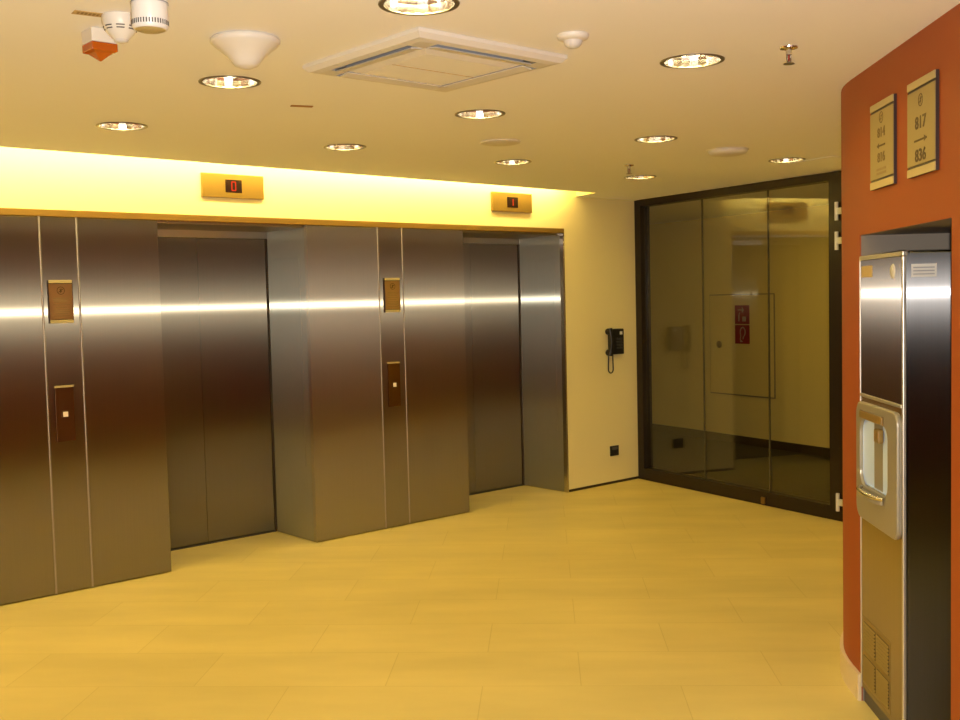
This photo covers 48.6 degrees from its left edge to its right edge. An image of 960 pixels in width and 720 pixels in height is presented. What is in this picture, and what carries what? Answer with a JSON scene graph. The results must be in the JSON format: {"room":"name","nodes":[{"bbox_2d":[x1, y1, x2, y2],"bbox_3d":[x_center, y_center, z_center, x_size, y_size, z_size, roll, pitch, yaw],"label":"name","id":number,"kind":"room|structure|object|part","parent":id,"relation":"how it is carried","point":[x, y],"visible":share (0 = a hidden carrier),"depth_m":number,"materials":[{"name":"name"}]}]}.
{"room":"elevator lobby","nodes":[
{"label":"elevator lobby","id":0,"kind":"room"},
{"bbox_2d":[0,147,637,489],"bbox_3d":[-2.232,-0.078,6.096,9.544,2.750,0.140,-4,4,-41],"label":"wall","id":1,"kind":"structure","parent":0,"point":[29,178],"depth_m":7.86,"materials":[{"name":"yellow"}]},
{"bbox_2d":[0,215,54,604],"bbox_3d":[-2.845,0.293,5.494,1.184,2.100,0.035,-4,4,-41],"label":"wall panel","id":2,"kind":"object","parent":1,"relation":"attached to","point":[26,534],"visible":1,"depth_m":5.79,"materials":[{"name":"silver metal"}]},
{"bbox_2d":[37,216,93,594],"bbox_3d":[-2.323,0.254,5.954,0.216,2.100,0.039,-4,4,-41],"label":"wall panel","id":3,"kind":"object","parent":1,"relation":"attached to","point":[58,236],"visible":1,"depth_m":5.95,"materials":[{"name":"silver metal"}]},
{"bbox_2d":[46,280,73,323],"bbox_3d":[-2.325,-0.323,5.895,0.136,0.238,0.022,-4,4,-41],"label":"plaque","id":4,"kind":"object","parent":3,"relation":"attached to","point":[59,292],"visible":1,"depth_m":5.88,"materials":[{"name":"gold metal"}]},
{"bbox_2d":[54,385,75,441],"bbox_3d":[-2.314,0.298,5.932,0.104,0.312,0.015,-4,4,-41],"label":"panel","id":5,"kind":"object","parent":3,"relation":"attached to","point":[64,395],"visible":1,"depth_m":5.93,"materials":[{"name":"brown metal"}]},
{"bbox_2d":[77,217,170,585],"bbox_3d":[-2.067,0.235,6.183,0.478,2.100,0.035,-4,4,-41],"label":"wall panel","id":6,"kind":"object","parent":1,"relation":"attached to","point":[119,258],"visible":1,"depth_m":6.17,"materials":[{"name":"silver metal"}]},
{"bbox_2d":[200,172,263,199],"bbox_3d":[-1.528,-1.074,6.577,0.423,0.146,0.020,-4,4,-41],"label":"indicator","id":7,"kind":"object","parent":1,"relation":"attached to","point":[216,185],"visible":1,"depth_m":6.56,"materials":[{"name":"gold metal"}]},
{"bbox_2d":[157,220,313,550],"bbox_3d":[-1.703,0.187,6.903,1.080,2.104,0.570,-4,4,-41],"label":"elevator door","id":8,"kind":"structure","parent":1,"relation":"in","point":[233,295],"depth_m":7.15,"materials":[{"name":"metal"}]},
{"bbox_3d":[-2.058,0.223,6.897,0.538,2.030,0.030,-4,4,-41],"label":"door","id":9,"kind":"part","parent":8,"relation":"part of","materials":[{"name":"metal"}]},
{"bbox_3d":[-1.839,1.227,7.145,1.020,0.005,0.085,-4,4,-41],"label":"sill","id":10,"kind":"part","parent":8,"relation":"part of","materials":[{"name":"grey metal"}]},
{"bbox_3d":[-1.653,0.192,7.256,0.538,2.030,0.030,-4,4,-41],"label":"door","id":11,"kind":"part","parent":8,"relation":"part of","materials":[{"name":"metal"}]},
{"bbox_3d":[-1.454,0.173,7.390,0.010,2.057,0.016,-4,4,-41],"label":"door post","id":12,"kind":"part","parent":8,"relation":"part of","materials":[{"name":"grey metal"}]},
{"bbox_3d":[-1.281,0.012,7.185,0.004,1.400,0.300,-4,4,-41],"label":"access panel","id":13,"kind":"part","parent":8,"relation":"part of","materials":[{"name":"metal"}]},
{"bbox_2d":[0,208,563,232],"bbox_3d":[-1.347,-0.890,6.823,5.322,0.038,0.104,-4,4,-41],"label":"trim","id":14,"kind":"structure","parent":1,"relation":"attached to","point":[3,211],"depth_m":6.70,"materials":[{"name":"brown metal"}]},
{"bbox_2d":[304,225,384,541],"bbox_3d":[-0.909,0.148,7.209,0.571,2.100,0.035,-4,4,-41],"label":"wall panel","id":15,"kind":"object","parent":1,"relation":"attached to","point":[341,262],"visible":1,"depth_m":7.18,"materials":[{"name":"silver metal"}]},
{"bbox_2d":[376,227,410,528],"bbox_3d":[-0.614,0.126,7.468,0.221,2.100,0.039,-4,4,-41],"label":"wall panel","id":16,"kind":"object","parent":1,"relation":"attached to","point":[389,240],"visible":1,"depth_m":7.46,"materials":[{"name":"silver metal"}]},
{"bbox_2d":[383,278,400,312],"bbox_3d":[-0.613,-0.452,7.412,0.136,0.238,0.022,-4,4,-41],"label":"plaque","id":17,"kind":"object","parent":16,"relation":"attached to","point":[391,286],"visible":1,"depth_m":7.40,"materials":[{"name":"gold metal"}]},
{"bbox_3d":[-0.609,-0.452,7.407,0.128,0.198,0.004,-4,4,-41],"label":"plate","id":18,"kind":"part","parent":17,"relation":"part of","materials":[{"name":"brown metal"}]},
{"bbox_2d":[387,362,400,406],"bbox_3d":[-0.601,0.170,7.450,0.104,0.312,0.015,-4,4,-41],"label":"panel","id":19,"kind":"object","parent":16,"relation":"attached to","point":[393,368],"visible":1,"depth_m":7.45,"materials":[{"name":"brown metal"}]},
{"bbox_2d":[402,228,469,522],"bbox_3d":[-0.323,0.104,7.728,0.567,2.100,0.035,-4,4,-41],"label":"wall panel","id":20,"kind":"object","parent":1,"relation":"attached to","point":[433,264],"visible":1,"depth_m":7.71,"materials":[{"name":"silver metal"}]},
{"bbox_2d":[491,192,531,212],"bbox_3d":[0.244,-1.207,8.147,0.419,0.146,0.020,-4,4,-41],"label":"indicator","id":21,"kind":"object","parent":1,"relation":"attached to","point":[500,201],"visible":1,"depth_m":8.13,"materials":[{"name":"gold metal"}]},
{"bbox_2d":[463,230,563,494],"bbox_3d":[0.085,0.052,8.487,1.109,2.104,0.570,-4,4,-41],"label":"elevator door","id":22,"kind":"structure","parent":1,"relation":"in","point":[495,274],"depth_m":8.79,"materials":[{"name":"metal"}]},
{"bbox_3d":[-0.275,0.089,8.476,0.553,2.030,0.030,-4,4,-41],"label":"door","id":23,"kind":"part","parent":22,"relation":"part of","materials":[{"name":"metal"}]},
{"bbox_3d":[-0.051,1.093,8.729,1.049,0.005,0.085,-4,4,-41],"label":"sill","id":24,"kind":"part","parent":22,"relation":"part of","materials":[{"name":"grey metal"}]},
{"bbox_3d":[0.141,0.058,8.845,0.553,2.030,0.030,-4,4,-41],"label":"door","id":25,"kind":"part","parent":22,"relation":"part of","materials":[{"name":"metal"}]},
{"bbox_3d":[0.344,0.038,8.983,0.010,2.057,0.016,-4,4,-41],"label":"door post","id":26,"kind":"part","parent":22,"relation":"part of","materials":[{"name":"grey metal"}]},
{"bbox_3d":[0.518,-0.123,8.779,0.004,1.400,0.300,-4,4,-41],"label":"access panel","id":27,"kind":"part","parent":22,"relation":"part of","materials":[{"name":"metal"}]},
{"bbox_2d":[519,233,568,492],"bbox_3d":[0.520,0.024,8.803,0.014,2.104,0.534,-4,4,-41],"label":"door frame","id":28,"kind":"structure","parent":1,"relation":"attached to","point":[561,236],"depth_m":8.62,"materials":[{"name":"silver metal"}]},
{"bbox_2d":[569,476,637,491],"bbox_3d":[1.020,1.042,9.030,0.920,0.022,0.134,-4,4,-41],"label":"baseboard","id":29,"kind":"structure","parent":1,"relation":"attached to","point":[636,477],"depth_m":8.95,"materials":[{"name":"black"}]},
{"bbox_2d":[605,328,623,373],"bbox_3d":[1.136,-0.079,8.939,0.197,0.385,0.082,-4,4,-41],"label":"wall telephone","id":30,"kind":"object","parent":1,"relation":"attached to","point":[615,336],"visible":1,"depth_m":8.93,"materials":[{"name":"black plastic"}]},
{"bbox_3d":[1.097,0.035,8.917,0.071,0.163,0.011,-4,4,-41],"label":"cord","id":31,"kind":"part","parent":30,"relation":"part of","materials":[{"name":"black plastic"}]},
{"bbox_2d":[610,445,618,455],"bbox_3d":[1.142,0.769,9.020,0.104,0.085,0.015,-4,4,-41],"label":"wall socket","id":32,"kind":"object","parent":1,"relation":"attached to","point":[614,450],"visible":1,"depth_m":9.01,"materials":[{"name":"black plastic"}]},
{"bbox_2d":[634,171,842,521],"bbox_3d":[1.945,-0.126,8.230,0.130,2.407,2.256,-3,4,-30],"label":"door","id":33,"kind":"structure","parent":1,"relation":"in","point":[832,509],"depth_m":8.04,"materials":[{"name":"brown metal"}]},
{"bbox_3d":[2.439,-0.810,7.210,0.024,0.044,0.046,-3,4,-30],"label":"hinge plate","id":34,"kind":"part","parent":33,"relation":"part of","materials":[{"name":"white metal"}]},
{"bbox_3d":[2.435,-1.010,7.199,0.024,0.044,0.046,-3,4,-30],"label":"hinge plate","id":35,"kind":"part","parent":33,"relation":"part of","materials":[{"name":"white metal"}]},
{"bbox_3d":[2.482,0.981,7.314,0.024,0.044,0.046,-3,4,-30],"label":"hinge plate","id":36,"kind":"part","parent":33,"relation":"part of","materials":[{"name":"white metal"}]},
{"bbox_2d":[0,431,878,719],"bbox_3d":[0.389,1.314,5.638,12.700,0.100,11.300,-4,4,-41],"label":"floor","id":37,"kind":"structure","parent":0,"point":[635,599],"depth_m":5.31,"materials":[{"name":"beige tile"}]},
{"bbox_2d":[856,250,951,719],"bbox_3d":[1.725,0.475,3.817,0.684,1.720,0.497,-1,3,3],"label":"machine","id":38,"kind":"object","parent":37,"relation":"on","point":[903,411],"visible":1,"depth_m":3.62,"materials":[{"name":"grey metal"}]},
{"bbox_3d":[1.435,-0.328,3.945,0.003,0.042,0.130,-1,3,3],"label":"name plate","id":39,"kind":"part","parent":38,"relation":"part of","materials":[{"name":"brown"}]},
{"bbox_2d":[859,488,882,504],"bbox_3d":[1.409,0.496,3.864,0.030,0.018,0.250,-1,3,3],"label":"drip tray","id":40,"kind":"object","parent":38,"relation":"on","point":[870,495],"depth_m":3.82,"materials":[{"name":"silver metal"}]},
{"bbox_2d":[862,616,890,714],"bbox_3d":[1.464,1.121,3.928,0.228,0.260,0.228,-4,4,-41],"label":"vent grille","id":41,"kind":"object","parent":38,"relation":"attached to","point":[876,643],"depth_m":3.91,"materials":[{"name":"silver metal"}]},
{"bbox_3d":[1.427,0.272,3.805,0.022,0.050,0.050,-1,3,3],"label":"spout","id":42,"kind":"part","parent":38,"relation":"part of","materials":[{"name":"brown metal"}]},
{"bbox_3d":[1.434,0.386,3.829,0.020,0.440,0.469,-1,3,3],"label":"dispenser panel","id":43,"kind":"part","parent":38,"relation":"part of","materials":[{"name":"silver metal"}]},
{"bbox_3d":[1.439,-0.112,3.804,0.012,0.501,0.463,-1,3,3],"label":"panel","id":44,"kind":"part","parent":38,"relation":"part of","materials":[{"name":"metal"}]},
{"bbox_3d":[1.459,0.715,3.852,0.012,1.130,0.463,-1,3,3],"label":"panel","id":45,"kind":"part","parent":38,"relation":"part of","materials":[{"name":"metal"}]},
{"bbox_3d":[1.450,0.451,3.830,0.018,1.660,0.494,-1,3,3],"label":"trim","id":46,"kind":"part","parent":38,"relation":"part of","materials":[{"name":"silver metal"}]},
{"bbox_2d":[913,266,934,274],"bbox_3d":[1.477,-0.297,3.537,0.070,0.026,0.001,-1,3,4],"label":"vent","id":47,"kind":"object","parent":38,"relation":"attached to","point":[930,266],"depth_m":3.54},
{"bbox_2d":[0,0,959,224],"bbox_3d":[0.330,-1.136,5.497,12.700,0.001,11.300,-4,4,-41],"label":"ceiling","id":48,"kind":"structure","parent":0,"point":[578,119],"depth_m":4.18,"materials":[{"name":"white paint"}]},
{"bbox_2d":[71,10,102,16],"bbox_3d":[-1.064,-0.952,2.930,0.110,0.002,0.040,-4,4,-34],"label":"label","id":49,"kind":"object","parent":48,"relation":"attached to","point":[78,12],"visible":0.8,"depth_m":2.92,"materials":[{"name":"brown"}]},
{"bbox_2d":[81,27,117,61],"bbox_3d":[-1.113,-0.919,3.114,0.078,0.088,0.078,-4,4,-41],"label":"beacon","id":50,"kind":"object","parent":48,"relation":"attached to","point":[96,42],"visible":0.94,"depth_m":3.09,"materials":[{"name":"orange plastic"}]},
{"bbox_2d":[101,11,136,43],"bbox_3d":[-1.001,-0.919,2.961,0.101,0.074,0.101,-4,4,-41],"label":"smoke detector","id":51,"kind":"object","parent":48,"relation":"attached to","point":[117,25],"visible":0.81,"depth_m":2.92,"materials":[{"name":"beige plastic"}]},
{"bbox_2d":[95,122,147,130],"bbox_3d":[-1.601,-1.091,4.748,0.224,0.098,0.224,-3,4,-26],"label":"recessed light","id":52,"kind":"object","parent":48,"relation":"in","point":[122,126],"visible":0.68,"depth_m":4.83,"materials":[{"name":"silver metal"}]},
{"bbox_2d":[130,0,168,33],"bbox_3d":[-0.853,-0.898,2.744,0.095,0.100,0.095,-4,4,-41],"label":"ceiling sensor","id":53,"kind":"object","parent":48,"relation":"attached to","point":[147,16],"visible":1,"depth_m":2.71,"materials":[{"name":"white plastic"}]},
{"bbox_2d":[198,75,260,88],"bbox_3d":[-0.911,-1.056,3.864,0.224,0.098,0.224,-1,3,11],"label":"recessed light","id":54,"kind":"object","parent":48,"relation":"in","point":[224,81],"visible":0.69,"depth_m":3.94,"materials":[{"name":"silver metal"}]},
{"bbox_2d":[210,31,279,69],"bbox_3d":[-0.715,-0.934,3.244,0.210,0.092,0.210,-4,4,-41],"label":"antenna","id":55,"kind":"object","parent":48,"relation":"attached to","point":[246,50],"visible":1,"depth_m":3.19,"materials":[{"name":"beige plastic"}]},
{"bbox_2d":[290,105,312,107],"bbox_3d":[-0.733,-1.044,4.372,0.090,0.003,0.028,-3,4,-22],"label":"marker","id":56,"kind":"object","parent":48,"relation":"attached to","point":[291,105],"visible":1,"depth_m":4.37,"materials":[{"name":"brown"}]},
{"bbox_2d":[323,144,365,150],"bbox_3d":[-0.707,-1.159,5.556,0.224,0.098,0.224,0,4,27],"label":"recessed light","id":57,"kind":"object","parent":48,"relation":"in","point":[341,147],"visible":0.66,"depth_m":5.64,"materials":[{"name":"silver metal"}]},
{"bbox_2d":[378,0,459,15],"bbox_3d":[-0.168,-1.019,2.905,0.224,0.098,0.224,-4,4,-41],"label":"recessed light","id":58,"kind":"object","parent":48,"relation":"in","point":[401,7],"visible":1,"depth_m":2.99,"materials":[{"name":"beige"}]},
{"bbox_2d":[303,27,566,91],"bbox_3d":[-0.155,-0.996,3.598,0.636,0.037,0.636,-4,4,-41],"label":"air conditioner","id":59,"kind":"object","parent":48,"relation":"attached to","point":[418,57],"visible":1,"depth_m":3.50,"materials":[{"name":"beige plastic"}]},
{"bbox_3d":[-0.332,-0.971,3.442,0.046,0.009,0.410,-4,4,-41],"label":"louvre blade","id":60,"kind":"part","parent":59,"relation":"part of","materials":[{"name":"beige plastic"}]},
{"bbox_3d":[-0.312,-0.990,3.776,0.410,0.009,0.046,-4,4,-41],"label":"louvre blade","id":61,"kind":"part","parent":59,"relation":"part of","materials":[{"name":"beige plastic"}]},
{"bbox_2d":[350,48,517,85],"bbox_3d":[-0.155,-0.983,3.599,0.414,0.011,0.414,-4,4,-41],"label":"grille","id":62,"kind":"object","parent":59,"relation":"attached to","point":[421,66],"depth_m":3.55,"materials":[{"name":"beige plastic"}]},
{"bbox_3d":[0.002,-0.977,3.422,0.410,0.009,0.046,-4,4,-41],"label":"louvre blade","id":63,"kind":"part","parent":59,"relation":"part of","materials":[{"name":"beige plastic"}]},
{"bbox_3d":[0.022,-0.997,3.756,0.046,0.009,0.410,-4,4,-41],"label":"louvre blade","id":64,"kind":"part","parent":59,"relation":"part of","materials":[{"name":"beige plastic"}]},
{"bbox_2d":[454,109,504,118],"bbox_3d":[-0.001,-1.124,4.661,0.224,0.098,0.224,-2,3,-10],"label":"recessed light","id":65,"kind":"object","parent":48,"relation":"in","point":[480,113],"visible":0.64,"depth_m":4.74,"materials":[{"name":"silver metal"}]},
{"bbox_2d":[480,139,520,145],"bbox_3d":[0.105,-1.125,5.511,0.212,0.010,0.212,-4,4,-41],"label":"ceiling speaker","id":66,"kind":"object","parent":48,"relation":"attached to","point":[493,142],"visible":1,"depth_m":5.47,"materials":[{"name":"beige plastic"}]},
{"bbox_2d":[494,159,531,164],"bbox_3d":[0.196,-1.226,6.335,0.224,0.098,0.224,2,5,43],"label":"recessed light","id":67,"kind":"object","parent":48,"relation":"in","point":[516,161],"visible":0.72,"depth_m":6.42,"materials":[{"name":"silver metal"}]},
{"bbox_2d":[557,31,588,48],"bbox_3d":[0.288,-0.986,3.294,0.100,0.042,0.100,-4,4,-41],"label":"sensor","id":68,"kind":"object","parent":48,"relation":"attached to","point":[571,39],"visible":1,"depth_m":3.27,"materials":[{"name":"beige plastic"}]},
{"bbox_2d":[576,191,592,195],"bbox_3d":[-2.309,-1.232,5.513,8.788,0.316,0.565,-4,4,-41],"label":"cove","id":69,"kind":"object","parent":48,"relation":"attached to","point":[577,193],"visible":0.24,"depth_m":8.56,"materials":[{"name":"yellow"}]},
{"bbox_2d":[624,164,633,173],"bbox_3d":[0.929,-1.186,6.621,0.060,0.056,0.060,-4,4,-41],"label":"sprinkler","id":70,"kind":"object","parent":48,"relation":"attached to","point":[628,165],"visible":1,"depth_m":6.61,"materials":[{"name":"silver metal"}]},
{"bbox_2d":[624,175,656,178],"bbox_3d":[1.099,-1.303,7.305,0.224,0.098,0.224,0,4,22],"label":"recessed light","id":71,"kind":"object","parent":48,"relation":"in","point":[634,176],"visible":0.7,"depth_m":7.38,"materials":[{"name":"silver metal"}]},
{"bbox_2d":[634,136,677,142],"bbox_3d":[0.915,-1.197,5.537,0.224,0.098,0.224,-3,4,-30],"label":"recessed light","id":72,"kind":"object","parent":48,"relation":"in","point":[649,139],"visible":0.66,"depth_m":5.62,"materials":[{"name":"silver metal"}]},
{"bbox_2d":[659,53,724,68],"bbox_3d":[0.737,-1.086,3.699,0.224,0.098,0.224,-1,3,6],"label":"recessed light","id":73,"kind":"object","parent":48,"relation":"in","point":[686,61],"visible":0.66,"depth_m":3.78,"materials":[{"name":"silver metal"}]},
{"bbox_2d":[707,147,748,156],"bbox_3d":[1.405,-1.174,6.029,0.236,0.034,0.236,-4,4,-41],"label":"detector","id":74,"kind":"object","parent":48,"relation":"attached to","point":[724,151],"visible":1,"depth_m":5.96,"materials":[{"name":"beige plastic"}]},
{"bbox_2d":[768,158,805,162],"bbox_3d":[1.893,-1.279,6.555,0.224,0.098,0.224,-2,3,-15],"label":"recessed light","id":75,"kind":"object","parent":48,"relation":"in","point":[780,160],"visible":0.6,"depth_m":6.63,"materials":[{"name":"silver metal"}]},
{"bbox_2d":[780,45,797,64],"bbox_3d":[1.026,-1.010,3.530,0.060,0.056,0.060,-4,4,-41],"label":"sprinkler","id":76,"kind":"object","parent":48,"relation":"attached to","point":[788,48],"visible":1,"depth_m":3.52,"materials":[{"name":"silver metal"}]},
{"bbox_2d":[791,156,840,165],"bbox_3d":[2.183,-1.244,6.644,0.340,0.004,0.340,-3,4,-30],"label":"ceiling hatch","id":77,"kind":"object","parent":48,"relation":"attached to","point":[830,160],"visible":0.71,"depth_m":6.65,"materials":[{"name":"white paint"}]},
{"bbox_2d":[650,205,829,447],"bbox_3d":[3.379,-0.272,10.135,0.100,2.404,8.800,-3,4,-30],"label":"wall","id":78,"kind":"structure","parent":0,"point":[734,246],"depth_m":11.06,"materials":[{"name":"brown paint"}]},
{"bbox_2d":[652,423,829,456],"bbox_3d":[3.358,0.888,10.174,0.012,0.085,8.800,-3,4,-30],"label":"baseboard","id":79,"kind":"structure","parent":78,"relation":"attached to","point":[794,447],"depth_m":11.15,"materials":[{"name":"black"}]},
{"bbox_2d":[709,293,775,398],"bbox_3d":[2.732,-0.157,11.136,0.030,1.070,0.950,-3,4,-30],"label":"cabinet","id":80,"kind":"object","parent":78,"relation":"attached to","point":[735,369],"visible":1,"depth_m":11.12,"materials":[{"name":"brown"}]},
{"bbox_2d":[735,325,749,343],"bbox_3d":[2.739,-0.267,11.100,0.006,0.196,0.210,-3,4,-30],"label":"fire sign","id":81,"kind":"object","parent":80,"relation":"attached to","point":[742,332],"visible":1,"depth_m":11.10,"materials":[{"name":"red plastic"}]},
{"bbox_2d":[735,305,749,323],"bbox_3d":[2.733,-0.473,11.088,0.006,0.196,0.210,-3,4,-30],"label":"fire sign","id":82,"kind":"object","parent":80,"relation":"attached to","point":[742,315],"visible":1,"depth_m":11.08,"materials":[{"name":"red plastic"}]},
{"bbox_2d":[841,3,959,719],"bbox_3d":[1.628,0.232,2.130,1.914,2.404,6.992,0,4,22],"label":"wall","id":83,"kind":"structure","parent":0,"point":[933,196],"depth_m":3.59,"materials":[{"name":"brown paint"}]},
{"bbox_2d":[840,632,861,700],"bbox_3d":[1.606,1.376,2.272,1.831,0.105,6.899,0,4,22],"label":"baseboard","id":84,"kind":"structure","parent":83,"relation":"attached to","point":[851,676],"depth_m":4.24,"materials":[{"name":"beige tile"}]},
{"bbox_2d":[870,94,896,190],"bbox_3d":[1.408,-0.755,3.715,0.014,0.300,0.251,-1,3,3],"label":"number sign","id":85,"kind":"object","parent":83,"relation":"attached to","point":[883,118],"visible":1,"depth_m":3.69,"materials":[{"name":"beige"}]},
{"bbox_2d":[861,218,951,700],"bbox_3d":[1.842,0.438,3.603,0.808,1.812,0.929,-1,3,3],"label":"niche","id":86,"kind":"object","parent":83,"relation":"attached to","point":[934,235],"visible":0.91,"depth_m":4.01,"materials":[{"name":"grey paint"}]},
{"bbox_2d":[907,69,938,178],"bbox_3d":[1.385,-0.732,3.328,0.014,0.300,0.245,-1,3,3],"label":"number sign","id":87,"kind":"object","parent":83,"relation":"attached to","point":[923,93],"visible":1,"depth_m":3.30,"materials":[{"name":"beige"}]}
]}

